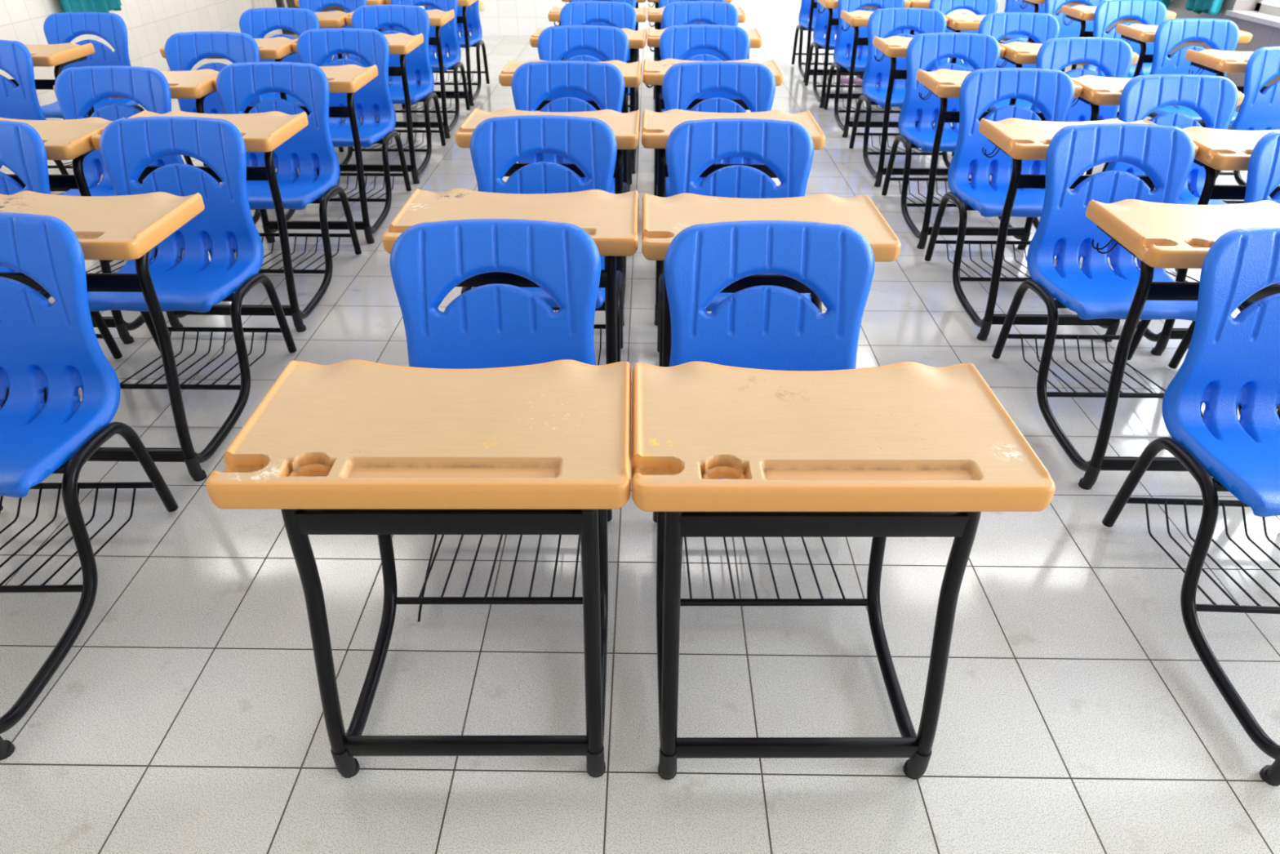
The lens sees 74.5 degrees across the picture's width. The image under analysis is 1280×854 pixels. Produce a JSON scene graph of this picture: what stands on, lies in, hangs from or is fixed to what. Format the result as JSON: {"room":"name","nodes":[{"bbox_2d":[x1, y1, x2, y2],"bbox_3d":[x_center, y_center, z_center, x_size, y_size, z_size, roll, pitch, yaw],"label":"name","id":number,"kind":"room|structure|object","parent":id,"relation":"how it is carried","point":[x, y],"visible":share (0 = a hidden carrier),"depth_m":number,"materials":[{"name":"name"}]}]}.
{"room":"classroom","nodes":[
{"label":"classroom","id":0,"kind":"room"},
{"bbox_2d":[0,0,253,119],"bbox_3d":[-4.297,-2.172,3.163,0.150,3.050,12.365,1,33,0],"label":"wall","id":1,"kind":"structure","parent":0,"point":[149,24],"depth_m":7.07,"materials":[{"name":"white paint"}]},
{"bbox_2d":[58,0,121,13],"bbox_3d":[-4.119,-3.926,5.837,0.118,1.966,0.782,1,33,0],"label":"curtain","id":2,"kind":"object","parent":1,"relation":"hanging from","point":[67,6],"visible":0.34,"depth_m":6.27,"materials":[{"name":"teal fabric"}]},
{"bbox_2d":[251,0,1017,38],"bbox_3d":[0.151,-5.556,8.364,9.000,3.050,0.150,1,33,0],"label":"wall","id":3,"kind":"structure","parent":0,"point":[771,18],"depth_m":9.03,"materials":[{"name":"white paint"}]},
{"bbox_2d":[252,0,276,8],"bbox_3d":[-4.008,-5.290,8.500,0.246,1.983,0.011,1,33,0],"label":"trim","id":4,"kind":"structure","parent":3,"relation":"attached to","point":[257,3],"depth_m":8.99,"materials":[{"name":"tile"}]},
{"bbox_2d":[275,0,345,34],"bbox_3d":[-3.337,-5.173,8.617,1.090,2.100,0.110,1,33,0],"label":"door","id":5,"kind":"structure","parent":3,"relation":"in","point":[280,3],"depth_m":9.04,"materials":[{"name":"grey"}]},
{"bbox_2d":[478,0,483,10],"bbox_3d":[-1.703,-4.499,8.980,0.055,0.090,0.021,1,33,0],"label":"wall socket","id":6,"kind":"object","parent":3,"relation":"attached to","point":[480,3],"visible":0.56,"depth_m":8.97,"materials":[{"name":"yellow plastic"}]},
{"bbox_2d":[0,34,1279,853],"bbox_3d":[0.070,-0.809,3.994,9.000,0.100,12.765,1,33,0],"label":"floor","id":7,"kind":"structure","parent":0,"point":[1080,713],"depth_m":1.92,"materials":[{"name":"tile"}]},
{"bbox_2d":[0,40,70,190],"bbox_3d":[-3.068,-1.224,3.772,0.602,0.812,0.894,1,33,0],"label":"school desk","id":8,"kind":"object","parent":7,"relation":"on","point":[21,102],"visible":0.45,"depth_m":3.95,"materials":[{"name":"black paint"}]},
{"bbox_2d":[0,120,122,403],"bbox_3d":[-2.109,-0.387,2.502,0.602,0.812,0.894,1,33,0],"label":"school desk","id":9,"kind":"object","parent":7,"relation":"on","point":[23,152],"visible":0.27,"depth_m":2.65,"materials":[{"name":"black paint"}]},
{"bbox_2d":[8,12,144,191],"bbox_3d":[-3.109,-1.740,4.559,0.602,0.812,0.894,1,33,0],"label":"school desk","id":10,"kind":"object","parent":7,"relation":"on","point":[60,29],"visible":0.48,"depth_m":4.69,"materials":[{"name":"black paint"}]},
{"bbox_2d":[0,212,178,759],"bbox_3d":[-1.504,0.091,1.779,0.602,0.812,0.894,0,33,-1],"label":"school desk","id":11,"kind":"object","parent":7,"relation":"on","point":[55,347],"visible":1,"depth_m":1.96,"materials":[{"name":"black paint"}]},
{"bbox_2d":[0,66,210,344],"bbox_3d":[-2.134,-0.876,3.249,0.602,0.812,0.894,1,33,0],"label":"school desk","id":12,"kind":"object","parent":7,"relation":"on","point":[77,89],"visible":0.45,"depth_m":3.38,"materials":[{"name":"black paint"}]},
{"bbox_2d":[0,115,297,481],"bbox_3d":[-1.502,-0.412,2.547,0.602,0.812,0.894,1,33,0],"label":"school desk","id":13,"kind":"object","parent":7,"relation":"on","point":[176,207],"visible":0.89,"depth_m":2.68,"materials":[{"name":"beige plastic"}]},
{"bbox_2d":[53,31,263,253],"bbox_3d":[-2.115,-1.368,4.000,0.602,0.812,0.894,1,33,0],"label":"school desk","id":14,"kind":"object","parent":7,"relation":"on","point":[195,91],"visible":0.27,"depth_m":4.13,"materials":[{"name":"black paint"}]},
{"bbox_2d":[91,62,361,332],"bbox_3d":[-1.527,-0.930,3.337,0.602,0.812,0.894,1,33,0],"label":"school desk","id":15,"kind":"object","parent":7,"relation":"on","point":[276,133],"visible":0.61,"depth_m":3.47,"materials":[{"name":"black paint"}]},
{"bbox_2d":[160,7,343,177],"bbox_3d":[-2.104,-1.858,4.748,0.602,0.812,0.894,1,33,0],"label":"school desk","id":16,"kind":"object","parent":7,"relation":"on","point":[256,23],"visible":0.29,"depth_m":4.88,"materials":[{"name":"black paint"}]},
{"bbox_2d":[213,28,411,244],"bbox_3d":[-1.508,-1.434,4.107,0.602,0.812,0.894,1,33,0],"label":"school desk","id":17,"kind":"object","parent":7,"relation":"on","point":[357,91],"visible":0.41,"depth_m":4.24,"materials":[{"name":"black paint"}]},
{"bbox_2d":[262,0,366,124],"bbox_3d":[-2.114,-2.430,5.621,0.602,0.812,0.894,1,33,0],"label":"school desk","id":18,"kind":"object","parent":7,"relation":"on","point":[331,19],"visible":0.27,"depth_m":5.76,"materials":[{"name":"black paint"}]},
{"bbox_2d":[294,0,395,84],"bbox_3d":[-2.110,-2.944,6.405,0.602,0.812,0.894,1,33,0],"label":"school desk","id":19,"kind":"object","parent":7,"relation":"on","point":[369,2],"visible":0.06,"depth_m":5.89,"materials":[{"name":"black paint"}]},
{"bbox_2d":[291,4,445,184],"bbox_3d":[-1.496,-1.940,4.879,0.602,0.812,0.894,1,33,0],"label":"school desk","id":20,"kind":"object","parent":7,"relation":"on","point":[409,62],"visible":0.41,"depth_m":5.01,"materials":[{"name":"black paint"}]},
{"bbox_2d":[345,0,470,138],"bbox_3d":[-1.506,-2.478,5.700,0.602,0.812,0.894,1,33,0],"label":"school desk","id":21,"kind":"object","parent":7,"relation":"on","point":[443,39],"visible":0.33,"depth_m":5.84,"materials":[{"name":"black paint"}]},
{"bbox_2d":[205,218,631,777],"bbox_3d":[-0.326,0.112,1.757,0.618,0.812,0.894,0,33,0],"label":"school desk","id":22,"kind":"object","parent":7,"relation":"on","point":[502,418],"visible":1,"depth_m":1.42,"materials":[{"name":"beige plastic"}]},
{"bbox_2d":[384,0,489,106],"bbox_3d":[-1.502,-2.992,6.484,0.602,0.812,0.894,1,33,0],"label":"school desk","id":23,"kind":"object","parent":7,"relation":"on","point":[468,20],"visible":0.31,"depth_m":6.62,"materials":[{"name":"black paint"}]},
{"bbox_2d":[382,115,639,364],"bbox_3d":[-0.316,-0.429,2.582,0.625,0.812,0.894,0,33,0],"label":"school desk","id":24,"kind":"object","parent":7,"relation":"on","point":[546,191],"visible":0.45,"depth_m":2.59,"materials":[{"name":"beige plastic"}]},
{"bbox_2d":[454,60,640,326],"bbox_3d":[-0.311,-0.956,3.387,0.625,0.812,0.894,1,33,1],"label":"school desk","id":25,"kind":"object","parent":7,"relation":"on","point":[532,82],"visible":0.3,"depth_m":3.52,"materials":[{"name":"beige plastic"}]},
{"bbox_2d":[498,25,641,191],"bbox_3d":[-0.304,-1.506,4.227,0.625,0.812,0.894,1,33,1],"label":"school desk","id":26,"kind":"object","parent":7,"relation":"on","point":[554,42],"visible":0.2,"depth_m":4.36,"materials":[{"name":"black paint"}]},
{"bbox_2d":[529,1,646,173],"bbox_3d":[-0.272,-2.054,5.063,0.625,0.812,0.894,1,33,1],"label":"school desk","id":27,"kind":"object","parent":7,"relation":"on","point":[622,15],"visible":0.33,"depth_m":5.20,"materials":[{"name":"black paint"}]},
{"bbox_2d":[547,0,646,107],"bbox_3d":[-0.270,-2.585,5.873,0.625,0.812,0.894,1,33,0],"label":"school desk","id":28,"kind":"object","parent":7,"relation":"on","point":[553,15],"visible":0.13,"depth_m":5.52,"materials":[{"name":"black paint"}]},
{"bbox_2d":[561,0,645,61],"bbox_3d":[-0.265,-3.128,6.702,0.625,0.812,0.894,1,33,0],"label":"school desk","id":29,"kind":"object","parent":7,"relation":"on","point":[562,1],"visible":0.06,"depth_m":6.28,"materials":[{"name":"black paint"}]},
{"bbox_2d":[647,0,732,98],"bbox_3d":[0.369,-3.128,6.708,0.625,0.812,0.894,1,33,0],"label":"school desk","id":30,"kind":"object","parent":7,"relation":"on","point":[655,2],"visible":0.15,"depth_m":6.30,"materials":[{"name":"black paint"}]},
{"bbox_2d":[647,0,746,111],"bbox_3d":[0.364,-2.583,5.875,0.625,0.812,0.894,1,33,0],"label":"school desk","id":31,"kind":"object","parent":7,"relation":"on","point":[655,15],"visible":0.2,"depth_m":5.51,"materials":[{"name":"black paint"}]},
{"bbox_2d":[647,1,762,111],"bbox_3d":[0.362,-2.068,5.089,0.625,0.812,0.894,1,33,1],"label":"school desk","id":32,"kind":"object","parent":7,"relation":"on","point":[680,13],"visible":0.27,"depth_m":5.22,"materials":[{"name":"black paint"}]},
{"bbox_2d":[642,24,783,195],"bbox_3d":[0.331,-1.528,4.265,0.625,0.812,0.894,1,33,1],"label":"school desk","id":33,"kind":"object","parent":7,"relation":"on","point":[732,42],"visible":0.36,"depth_m":4.40,"materials":[{"name":"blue plastic"}]},
{"bbox_2d":[641,61,825,325],"bbox_3d":[0.324,-0.955,3.392,0.625,0.812,0.894,1,33,1],"label":"school desk","id":34,"kind":"object","parent":7,"relation":"on","point":[753,83],"visible":0.36,"depth_m":3.52,"materials":[{"name":"black paint"}]},
{"bbox_2d":[641,118,901,366],"bbox_3d":[0.318,-0.410,2.559,0.625,0.812,0.894,0,33,0],"label":"school desk","id":35,"kind":"object","parent":7,"relation":"on","point":[736,193],"visible":0.51,"depth_m":2.65,"materials":[{"name":"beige plastic"}]},
{"bbox_2d":[791,0,863,82],"bbox_3d":[1.649,-3.486,7.264,0.602,0.812,0.894,1,33,0],"label":"school desk","id":36,"kind":"object","parent":7,"relation":"on","point":[808,10],"visible":0.34,"depth_m":7.40,"materials":[{"name":"black paint"}]},
{"bbox_2d":[631,220,1055,779],"bbox_3d":[0.293,0.116,1.756,0.618,0.812,0.894,0,33,0],"label":"school desk","id":37,"kind":"object","parent":7,"relation":"on","point":[762,420],"visible":1,"depth_m":1.42,"materials":[{"name":"beige plastic"}]},
{"bbox_2d":[804,0,911,108],"bbox_3d":[1.617,-2.972,6.479,0.602,0.812,0.894,1,33,0],"label":"school desk","id":38,"kind":"object","parent":7,"relation":"on","point":[827,15],"visible":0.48,"depth_m":6.61,"materials":[{"name":"black paint"}]},
{"bbox_2d":[840,78,862,84],"bbox_3d":[1.706,-2.806,6.820,0.190,0.019,0.120,1,33,0],"label":"notebook","id":39,"kind":"object","parent":38,"relation":"in","point":[856,81],"visible":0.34,"depth_m":6.78,"materials":[{"name":"pink paper"}]},
{"bbox_2d":[823,0,948,137],"bbox_3d":[1.619,-2.502,5.763,0.602,0.812,0.894,1,33,0],"label":"school desk","id":40,"kind":"object","parent":7,"relation":"on","point":[852,33],"visible":0.41,"depth_m":5.90,"materials":[{"name":"black paint"}]},
{"bbox_2d":[877,0,930,108],"bbox_3d":[2.224,-2.967,6.477,0.602,0.812,0.894,1,33,0],"label":"school desk","id":41,"kind":"object","parent":7,"relation":"on","point":[925,4],"visible":0.18,"depth_m":5.96,"materials":[{"name":"black paint"}]},
{"bbox_2d":[848,8,1005,186],"bbox_3d":[1.586,-1.917,4.870,0.602,0.812,0.894,1,33,0],"label":"school desk","id":42,"kind":"object","parent":7,"relation":"on","point":[886,67],"visible":0.48,"depth_m":5.00,"materials":[{"name":"black paint"}]},
{"bbox_2d":[881,32,1082,249],"bbox_3d":[1.568,-1.400,4.080,0.602,0.812,0.894,1,33,0],"label":"school desk","id":43,"kind":"object","parent":7,"relation":"on","point":[931,96],"visible":0.59,"depth_m":4.21,"materials":[{"name":"black paint"}]},
{"bbox_2d":[928,0,1035,129],"bbox_3d":[2.224,-2.425,5.649,0.602,0.812,0.894,1,33,0],"label":"school desk","id":44,"kind":"object","parent":7,"relation":"on","point":[960,22],"visible":0.34,"depth_m":5.79,"materials":[{"name":"black paint"}]},
{"bbox_2d":[998,0,1084,72],"bbox_3d":[3.234,-3.143,6.755,0.602,0.812,0.894,1,33,0],"label":"school desk","id":45,"kind":"object","parent":7,"relation":"on","point":[1011,6],"visible":0.26,"depth_m":6.94,"materials":[{"name":"black paint"}]},
{"bbox_2d":[951,12,1138,185],"bbox_3d":[2.190,-1.821,4.728,0.602,0.812,0.894,1,33,0],"label":"school desk","id":46,"kind":"object","parent":7,"relation":"on","point":[1041,28],"visible":0.39,"depth_m":4.86,"materials":[{"name":"black paint"}]},
{"bbox_2d":[924,67,1198,342],"bbox_3d":[1.539,-0.889,3.301,0.602,0.812,0.894,1,33,0],"label":"school desk","id":47,"kind":"object","parent":7,"relation":"on","point":[1010,144],"visible":0.68,"depth_m":3.43,"materials":[{"name":"black paint"}]},
{"bbox_2d":[1044,0,1176,118],"bbox_3d":[3.204,-2.667,6.027,0.602,0.812,0.894,1,33,0],"label":"school desk","id":48,"kind":"object","parent":7,"relation":"on","point":[1074,21],"visible":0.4,"depth_m":6.17,"materials":[{"name":"black paint"}]},
{"bbox_2d":[991,123,1279,489],"bbox_3d":[1.523,-0.385,2.531,0.602,0.812,0.894,1,33,0],"label":"school desk","id":49,"kind":"object","parent":7,"relation":"on","point":[1115,215],"visible":0.88,"depth_m":2.66,"materials":[{"name":"black paint"}]},
{"bbox_2d":[1030,37,1244,258],"bbox_3d":[2.172,-1.327,3.974,0.602,0.812,0.894,1,33,0],"label":"school desk","id":50,"kind":"object","parent":7,"relation":"on","point":[1099,100],"visible":0.27,"depth_m":4.11,"materials":[{"name":"black paint"}]},
{"bbox_2d":[1083,0,1252,117],"bbox_3d":[3.170,-2.189,5.299,0.602,0.812,0.894,1,33,0],"label":"school desk","id":51,"kind":"object","parent":7,"relation":"on","point":[1151,13],"visible":0.33,"depth_m":5.43,"materials":[{"name":"black paint"}]},
{"bbox_2d":[1102,226,1279,786],"bbox_3d":[1.481,0.132,1.742,0.602,0.812,0.894,2,33,2],"label":"school desk","id":52,"kind":"object","parent":7,"relation":"on","point":[1228,362],"visible":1,"depth_m":1.93,"materials":[{"name":"black paint"}]},
{"bbox_2d":[1104,74,1279,355],"bbox_3d":[2.143,-0.825,3.208,0.602,0.812,0.894,1,33,0],"label":"school desk","id":53,"kind":"object","parent":7,"relation":"on","point":[1215,99],"visible":0.55,"depth_m":3.34,"materials":[{"name":"black paint"}]},
{"bbox_2d":[1146,17,1267,194],"bbox_3d":[3.110,-1.705,4.559,0.602,0.812,0.894,1,33,0],"label":"school desk","id":54,"kind":"object","parent":7,"relation":"on","point":[1222,36],"visible":0.53,"depth_m":4.70,"materials":[{"name":"black paint"}]},
{"bbox_2d":[1168,131,1279,413],"bbox_3d":[2.128,-0.346,2.477,0.602,0.812,0.894,1,33,0],"label":"school desk","id":55,"kind":"object","parent":7,"relation":"on","point":[1263,178],"visible":0.18,"depth_m":2.63,"materials":[{"name":"black paint"}]},
{"bbox_2d":[1215,46,1279,204],"bbox_3d":[3.063,-1.199,3.787,0.602,0.812,0.894,1,33,0],"label":"school desk","id":56,"kind":"object","parent":7,"relation":"on","point":[1258,111],"visible":0.41,"depth_m":3.97,"materials":[{"name":"black paint"}]},
{"bbox_2d":[1056,0,1279,129],"bbox_3d":[4.187,-2.084,3.101,0.220,3.050,12.365,1,33,0],"label":"wall","id":57,"kind":"structure","parent":0,"point":[1263,35],"depth_m":5.80,"materials":[{"name":"white paint"}]},
{"bbox_2d":[1157,0,1169,8],"bbox_3d":[4.047,-4.106,6.128,0.112,1.907,0.383,1,33,0],"label":"curtain","id":58,"kind":"object","parent":57,"relation":"hanging from","point":[1166,2],"visible":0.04,"depth_m":6.49,"materials":[{"name":"teal fabric"}]},
{"bbox_2d":[1185,0,1224,14],"bbox_3d":[4.039,-3.753,5.552,0.112,1.867,0.393,1,33,0],"label":"curtain","id":59,"kind":"object","parent":57,"relation":"hanging from","point":[1213,6],"visible":1,"depth_m":5.96,"materials":[{"name":"teal fabric"}]},
{"bbox_2d":[1225,10,1279,28],"bbox_3d":[4.185,-2.158,4.747,0.250,0.030,2.640,1,33,0],"label":"trim","id":60,"kind":"structure","parent":57,"relation":"attached to","point":[1262,18],"depth_m":5.61,"materials":[{"name":"tile"}]},
{"bbox_2d":[1254,0,1279,16],"bbox_3d":[4.264,-2.965,4.217,0.040,1.900,2.600,1,33,0],"label":"window","id":61,"kind":"structure","parent":57,"relation":"in","point":[1262,6],"depth_m":5.71,"materials":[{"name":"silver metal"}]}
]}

